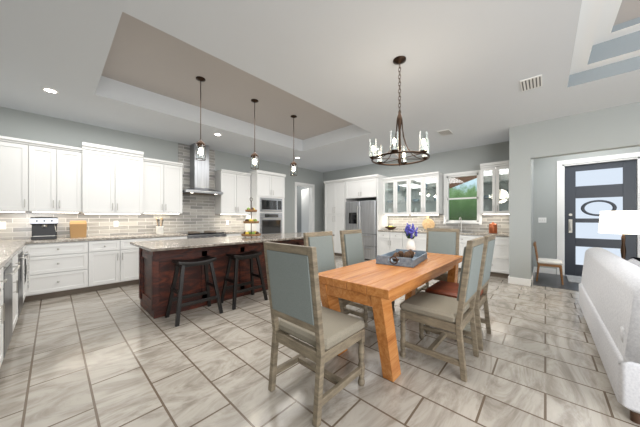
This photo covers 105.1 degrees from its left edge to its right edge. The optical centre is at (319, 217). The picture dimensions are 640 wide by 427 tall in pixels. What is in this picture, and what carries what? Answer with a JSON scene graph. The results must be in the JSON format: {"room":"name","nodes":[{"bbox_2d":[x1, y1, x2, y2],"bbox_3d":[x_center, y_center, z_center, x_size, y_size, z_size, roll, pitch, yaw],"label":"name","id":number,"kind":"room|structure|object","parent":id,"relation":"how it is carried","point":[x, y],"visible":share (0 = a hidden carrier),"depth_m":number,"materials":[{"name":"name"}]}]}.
{"room":"kitchen","nodes":[
{"label":"kitchen","id":0,"kind":"room"},
{"bbox_2d":[0,107,322,239],"bbox_3d":[-2.450,-0.445,6.858,0.150,3.450,8.920,0,0,43],"label":"wall","id":1,"kind":"structure","parent":0,"point":[14,123],"depth_m":5.19,"materials":[{"name":"grey paint"}]},
{"bbox_2d":[0,212,243,239],"bbox_3d":[-3.740,0.125,5.335,0.008,0.446,4.610,0,0,43],"label":"backsplash","id":2,"kind":"structure","parent":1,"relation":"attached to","point":[18,225],"depth_m":5.01,"materials":[{"name":"beige tile"}]},
{"bbox_2d":[0,222,5,228],"bbox_3d":[-5.051,0.120,3.897,0.007,0.120,0.070,0,0,43],"label":"electrical outlet plate","id":3,"kind":"object","parent":2,"relation":"attached to","point":[2,225],"depth_m":3.90,"materials":[{"name":"white plastic"}]},
{"bbox_2d":[178,143,214,213],"bbox_3d":[-3.046,-0.934,6.089,0.008,1.668,0.870,0,0,43],"label":"backsplash","id":4,"kind":"structure","parent":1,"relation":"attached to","point":[197,204],"depth_m":6.02,"materials":[{"name":"grey tile"}]},
{"bbox_2d":[182,143,222,195],"bbox_3d":[-2.862,-1.170,5.913,0.498,1.196,0.850,0,0,43],"label":"range hood","id":5,"kind":"object","parent":4,"relation":"attached to","point":[199,177],"visible":0.81,"depth_m":5.86,"materials":[{"name":"silver metal"}]},
{"bbox_2d":[295,182,314,232],"bbox_3d":[-0.598,0.015,8.864,0.180,2.530,0.980,0,0,43],"label":"door frame","id":6,"kind":"structure","parent":1,"relation":"attached to","point":[307,210],"depth_m":8.84,"materials":[{"name":"white wood"}]},
{"bbox_2d":[297,186,308,231],"bbox_3d":[-0.544,-0.245,10.105,1.440,3.050,0.100,0,0,43],"label":"wall","id":7,"kind":"structure","parent":0,"point":[299,188],"depth_m":10.32,"materials":[{"name":"grey paint"}]},
{"bbox_2d":[0,255,639,426],"bbox_3d":[0.895,1.337,1.690,12.570,0.126,12.500,0,0,43],"label":"floor","id":8,"kind":"structure","parent":0,"point":[117,357],"depth_m":2.04,"materials":[{"name":"tile"}]},
{"bbox_2d":[0,136,285,366],"bbox_3d":[-2.012,-0.025,4.420,3.786,2.610,5.616,0,0,43],"label":"kitchen cabinets","id":9,"kind":"object","parent":8,"relation":"on","point":[45,177],"visible":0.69,"depth_m":4.30,"materials":[{"name":"white wood"}]},
{"bbox_2d":[30,217,57,239],"bbox_3d":[-4.543,0.166,4.041,0.361,0.365,0.302,0,0,43],"label":"coffee machine","id":10,"kind":"object","parent":9,"relation":"on","point":[44,228],"visible":1,"depth_m":4.00,"materials":[{"name":"black plastic"}]},
{"bbox_2d":[69,221,86,237],"bbox_3d":[-4.331,0.198,4.390,0.120,0.300,0.220,0,0,43],"label":"paper bag","id":11,"kind":"object","parent":9,"relation":"on","point":[78,229],"visible":1,"depth_m":4.35,"materials":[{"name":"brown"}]},
{"bbox_2d":[156,217,163,233],"bbox_3d":[-3.456,0.167,5.283,0.148,0.363,0.144,0,0,43],"label":"utensil crock","id":12,"kind":"object","parent":9,"relation":"on","point":[159,229],"visible":1,"depth_m":5.24,"materials":[{"name":"white ceramic"}]},
{"bbox_2d":[165,255,222,326],"bbox_3d":[-1.650,0.905,3.229,0.419,0.749,0.579,0,0,43],"label":"stool","id":13,"kind":"object","parent":8,"relation":"on","point":[205,261],"visible":1,"depth_m":3.15,"materials":[{"name":"black wood"}]},
{"bbox_2d":[139,240,303,318],"bbox_3d":[-1.327,0.837,4.481,0.750,0.885,3.120,0,0,43],"label":"kitchen island","id":14,"kind":"object","parent":8,"relation":"on","point":[156,269],"depth_m":3.50,"materials":[{"name":"brown wood"}]},
{"bbox_2d":[130,232,303,251],"bbox_3d":[-1.228,0.367,4.389,1.150,0.035,3.300,0,0,43],"label":"island countertop","id":15,"kind":"structure","parent":14,"relation":"on","point":[211,242],"depth_m":3.65,"materials":[{"name":"grey stone"}]},
{"bbox_2d":[241,198,260,236],"bbox_3d":[-1.265,-0.013,4.505,0.356,0.727,0.356,0,0,43],"label":"tiered stand","id":16,"kind":"object","parent":15,"relation":"on","point":[251,233],"visible":1,"depth_m":4.43,"materials":[{"name":"brown metal"}]},
{"bbox_2d":[220,250,267,309],"bbox_3d":[-1.163,0.905,3.759,0.419,0.749,0.579,0,0,43],"label":"stool","id":17,"kind":"object","parent":8,"relation":"on","point":[251,255],"visible":0.98,"depth_m":3.68,"materials":[{"name":"black wood"}]},
{"bbox_2d":[263,242,364,426],"bbox_3d":[-0.032,0.728,1.841,0.512,1.105,0.592,0,0,43],"label":"chair","id":18,"kind":"object","parent":8,"relation":"on","point":[327,334],"visible":1,"depth_m":1.66,"materials":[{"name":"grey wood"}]},
{"bbox_2d":[303,231,367,326],"bbox_3d":[0.185,0.728,2.900,0.592,1.105,0.512,0,0,43],"label":"chair","id":19,"kind":"object","parent":8,"relation":"on","point":[322,243],"visible":0.38,"depth_m":3.01,"materials":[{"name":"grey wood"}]},
{"bbox_2d":[346,200,376,259],"bbox_3d":[1.433,0.370,7.793,1.080,1.780,0.766,0,0,43],"label":"refrigerator","id":20,"kind":"object","parent":8,"relation":"on","point":[362,215],"visible":0.71,"depth_m":7.41,"materials":[{"name":"grey metal"}]},
{"bbox_2d":[340,229,394,311],"bbox_3d":[0.659,0.728,3.415,0.592,1.105,0.512,0,0,43],"label":"chair","id":21,"kind":"object","parent":8,"relation":"on","point":[352,249],"visible":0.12,"depth_m":3.47,"materials":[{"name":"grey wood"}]},
{"bbox_2d":[318,252,462,381],"bbox_3d":[0.938,0.895,2.771,0.748,0.770,2.150,0,0,43],"label":"dining table","id":22,"kind":"object","parent":8,"relation":"on","point":[378,288],"visible":0.65,"depth_m":2.05,"materials":[{"name":"brown wood"}]},
{"bbox_2d":[376,249,426,267],"bbox_3d":[0.983,0.448,2.900,0.400,0.120,0.700,0,0,35],"label":"tray","id":23,"kind":"object","parent":22,"relation":"on","point":[403,257],"visible":1,"depth_m":2.73,"materials":[{"name":"grey wood"}]},
{"bbox_2d":[404,223,417,253],"bbox_3d":[1.268,0.290,3.464,0.254,0.436,0.194,0,0,43],"label":"flower vase","id":24,"kind":"object","parent":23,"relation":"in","point":[409,235],"visible":1,"depth_m":3.42,"materials":[{"name":"white ceramic"}]},
{"bbox_2d":[324,160,508,277],"bbox_3d":[2.272,0.000,7.075,5.186,2.560,0.701,0,0,43],"label":"kitchen cabinets","id":25,"kind":"object","parent":8,"relation":"on","point":[418,194],"visible":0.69,"depth_m":6.84,"materials":[{"name":"white wood"}]},
{"bbox_2d":[385,226,395,229],"bbox_3d":[2.114,0.290,7.322,0.350,0.115,0.350,0,0,43],"label":"fruit bowl","id":26,"kind":"object","parent":25,"relation":"on","point":[390,227],"visible":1,"depth_m":7.22,"materials":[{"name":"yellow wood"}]},
{"bbox_2d":[422,215,434,229],"bbox_3d":[2.997,0.136,6.775,0.330,0.410,0.106,0,0,43],"label":"cutting board","id":27,"kind":"object","parent":25,"relation":"on","point":[428,223],"visible":0.83,"depth_m":6.76,"materials":[{"name":"brown wood"}]},
{"bbox_2d":[489,222,496,232],"bbox_3d":[3.955,0.221,5.601,0.160,0.255,0.160,0,0,43],"label":"copper canister","id":28,"kind":"object","parent":25,"relation":"on","point":[492,227],"visible":0.98,"depth_m":5.54,"materials":[{"name":"brown metal"}]},
{"bbox_2d":[415,228,459,293],"bbox_3d":[1.859,0.728,3.883,0.512,1.105,0.592,0,0,43],"label":"chair","id":29,"kind":"object","parent":8,"relation":"on","point":[442,241],"visible":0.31,"depth_m":4.00,"materials":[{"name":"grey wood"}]},
{"bbox_2d":[400,237,484,381],"bbox_3d":[1.120,0.728,2.258,0.592,1.105,0.512,0,0,43],"label":"chair","id":30,"kind":"object","parent":8,"relation":"on","point":[454,315],"visible":1,"depth_m":2.11,"materials":[{"name":"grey wood"}]},
{"bbox_2d":[425,234,495,350],"bbox_3d":[1.547,0.728,2.707,0.592,1.105,0.512,0,0,43],"label":"chair","id":31,"kind":"object","parent":8,"relation":"on","point":[446,288],"visible":0.48,"depth_m":2.53,"materials":[{"name":"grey wood"}]},
{"bbox_2d":[533,241,563,284],"bbox_3d":[4.618,0.891,4.964,0.439,0.782,0.400,0,0,43],"label":"chair","id":32,"kind":"object","parent":8,"relation":"on","point":[557,263],"visible":0.98,"depth_m":4.86,"materials":[{"name":"white fabric"}]},
{"bbox_2d":[567,276,581,282],"bbox_3d":[5.535,1.268,4.807,0.960,0.011,0.670,0,0,43],"label":"doormat","id":33,"kind":"object","parent":8,"relation":"on","point":[574,279],"visible":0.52,"depth_m":5.03,"materials":[{"name":"grey fabric"}]},
{"bbox_2d":[579,247,639,424],"bbox_3d":[3.121,0.836,2.123,1.040,0.888,2.550,0,0,43],"label":"sofa","id":34,"kind":"object","parent":8,"relation":"on","point":[609,294],"visible":1,"depth_m":1.79,"materials":[{"name":"white fabric"}]},
{"bbox_3d":[4.326,0.970,3.493,0.600,0.620,0.600,0,0,43],"label":"end table","id":35,"kind":"object","parent":8,"relation":"on","visible":0},
{"bbox_2d":[598,211,639,259],"bbox_3d":[4.326,0.279,3.494,0.480,0.758,0.480,0,0,43],"label":"table lamp","id":36,"kind":"object","parent":35,"relation":"on","point":[623,223],"visible":0.83,"depth_m":3.40,"materials":[{"name":"white fabric"}]},
{"bbox_2d":[0,0,639,171],"bbox_3d":[0.895,-2.070,1.690,12.570,0.600,12.500,0,0,43],"label":"ceiling","id":37,"kind":"structure","parent":0,"point":[326,72],"depth_m":3.02,"materials":[{"name":"grey paint"}]},
{"bbox_2d":[41,87,58,93],"bbox_3d":[-3.738,-1.765,3.396,0.168,0.009,0.168,0,0,34],"label":"recessed light","id":38,"kind":"object","parent":37,"relation":"in","point":[49,90],"depth_m":3.39,"materials":[{"name":"white"}]},
{"bbox_2d":[196,76,205,160],"bbox_3d":[-1.773,-1.468,3.641,0.140,1.204,0.140,0,0,43],"label":"pendant light","id":39,"kind":"object","parent":37,"relation":"hanging from","point":[200,143],"visible":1,"depth_m":3.63,"materials":[{"name":"brown metal"}]},
{"bbox_2d":[251,99,258,169],"bbox_3d":[-1.151,-1.468,4.319,0.140,1.204,0.140,0,0,43],"label":"pendant light","id":40,"kind":"object","parent":37,"relation":"hanging from","point":[254,155],"visible":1,"depth_m":4.31,"materials":[{"name":"brown metal"}]},
{"bbox_2d":[290,115,296,175],"bbox_3d":[-0.535,-1.468,4.988,0.140,1.204,0.140,0,0,43],"label":"pendant light","id":41,"kind":"object","parent":37,"relation":"hanging from","point":[293,163],"visible":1,"depth_m":4.98,"materials":[{"name":"brown metal"}]},
{"bbox_2d":[369,56,429,165],"bbox_3d":[0.890,-1.175,2.741,0.658,1.190,0.660,0,0,43],"label":"chandelier","id":42,"kind":"object","parent":37,"relation":"hanging from","point":[398,60],"visible":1,"depth_m":2.73,"materials":[{"name":"brown metal"}]},
{"bbox_2d":[437,129,452,135],"bbox_3d":[2.590,-1.762,5.063,0.210,0.013,0.340,0,0,43],"label":"ceiling vent","id":43,"kind":"object","parent":37,"relation":"in","point":[444,132],"depth_m":5.04,"materials":[{"name":"white metal"}]},
{"bbox_2d":[520,74,541,90],"bbox_3d":[2.771,-1.762,3.212,0.210,0.013,0.340,0,0,43],"label":"ceiling vent","id":44,"kind":"object","parent":37,"relation":"in","point":[531,83],"depth_m":3.20,"materials":[{"name":"white metal"}]},
{"bbox_2d":[323,141,508,232],"bbox_3d":[2.321,-0.445,7.613,5.850,3.450,0.150,0,0,43],"label":"wall","id":45,"kind":"structure","parent":0,"point":[465,159],"depth_m":6.66,"materials":[{"name":"grey paint"}]},
{"bbox_2d":[389,215,444,229],"bbox_3d":[2.752,0.130,7.107,1.630,0.436,0.008,0,0,43],"label":"backsplash","id":46,"kind":"structure","parent":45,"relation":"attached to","point":[400,222],"depth_m":7.11,"materials":[{"name":"beige tile"}]},
{"bbox_2d":[443,170,481,224],"bbox_3d":[3.687,-0.505,6.337,0.870,1.350,0.180,0,0,43],"label":"kitchen window","id":47,"kind":"structure","parent":45,"relation":"in","point":[447,177],"depth_m":6.32,"materials":[{"name":"white wood"}]},
{"bbox_2d":[445,224,479,231],"bbox_3d":[3.642,0.254,6.288,0.790,0.188,0.008,0,0,43],"label":"backsplash","id":48,"kind":"structure","parent":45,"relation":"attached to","point":[470,227],"depth_m":6.23,"materials":[{"name":"grey tile"}]},
{"bbox_2d":[480,214,508,232],"bbox_3d":[4.174,0.130,5.799,0.654,0.436,0.008,0,0,43],"label":"backsplash","id":49,"kind":"structure","parent":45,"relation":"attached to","point":[501,222],"depth_m":5.78,"materials":[{"name":"beige tile"}]},
{"bbox_2d":[509,102,639,278],"bbox_3d":[6.016,-0.445,2.789,6.120,3.450,0.150,0,0,43],"label":"wall","id":50,"kind":"structure","parent":0,"point":[613,128],"depth_m":4.50,"materials":[{"name":"grey paint"}]},
{"bbox_2d":[510,277,529,285],"bbox_3d":[3.816,1.215,4.697,0.300,0.130,0.017,0,0,43],"label":"baseboard","id":51,"kind":"structure","parent":50,"relation":"attached to","point":[520,281],"depth_m":4.68,"materials":[{"name":"white wood"}]},
{"bbox_2d":[530,267,535,286],"bbox_3d":[4.508,1.215,5.182,0.020,0.130,1.667,0,0,43],"label":"baseboard","id":52,"kind":"structure","parent":50,"relation":"attached to","point":[534,269],"depth_m":4.90,"materials":[{"name":"white wood"}]},
{"bbox_2d":[534,146,639,273],"bbox_3d":[5.807,-0.445,5.222,2.520,3.450,0.150,0,0,43],"label":"wall","id":53,"kind":"structure","parent":0,"point":[545,194],"depth_m":5.63,"materials":[{"name":"grey paint"}]},
{"bbox_2d":[538,218,545,222],"bbox_3d":[5.171,0.050,5.697,0.140,0.120,0.011,0,0,43],"label":"switch plate","id":54,"kind":"object","parent":53,"relation":"attached to","point":[541,220],"visible":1,"depth_m":5.70,"materials":[{"name":"white plastic"}]},
{"bbox_2d":[536,267,555,273],"bbox_3d":[5.213,1.215,5.654,0.340,0.130,0.017,0,0,43],"label":"baseboard","id":55,"kind":"structure","parent":53,"relation":"attached to","point":[541,270],"depth_m":5.63,"materials":[{"name":"white wood"}]},
{"bbox_2d":[557,152,639,276],"bbox_3d":[5.859,0.000,5.161,1.260,2.560,0.170,0,0,43],"label":"front door","id":56,"kind":"structure","parent":53,"relation":"attached to","point":[588,190],"depth_m":5.22,"materials":[{"name":"black"}]},
{"label":"outside","id":57,"kind":"structure","parent":0,"visible":0},
{"bbox_2d":[449,175,476,219],"bbox_3d":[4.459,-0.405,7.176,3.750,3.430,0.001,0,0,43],"label":"outdoor view","id":58,"kind":"object","parent":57,"point":[463,201],"depth_m":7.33,"materials":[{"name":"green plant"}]}
]}

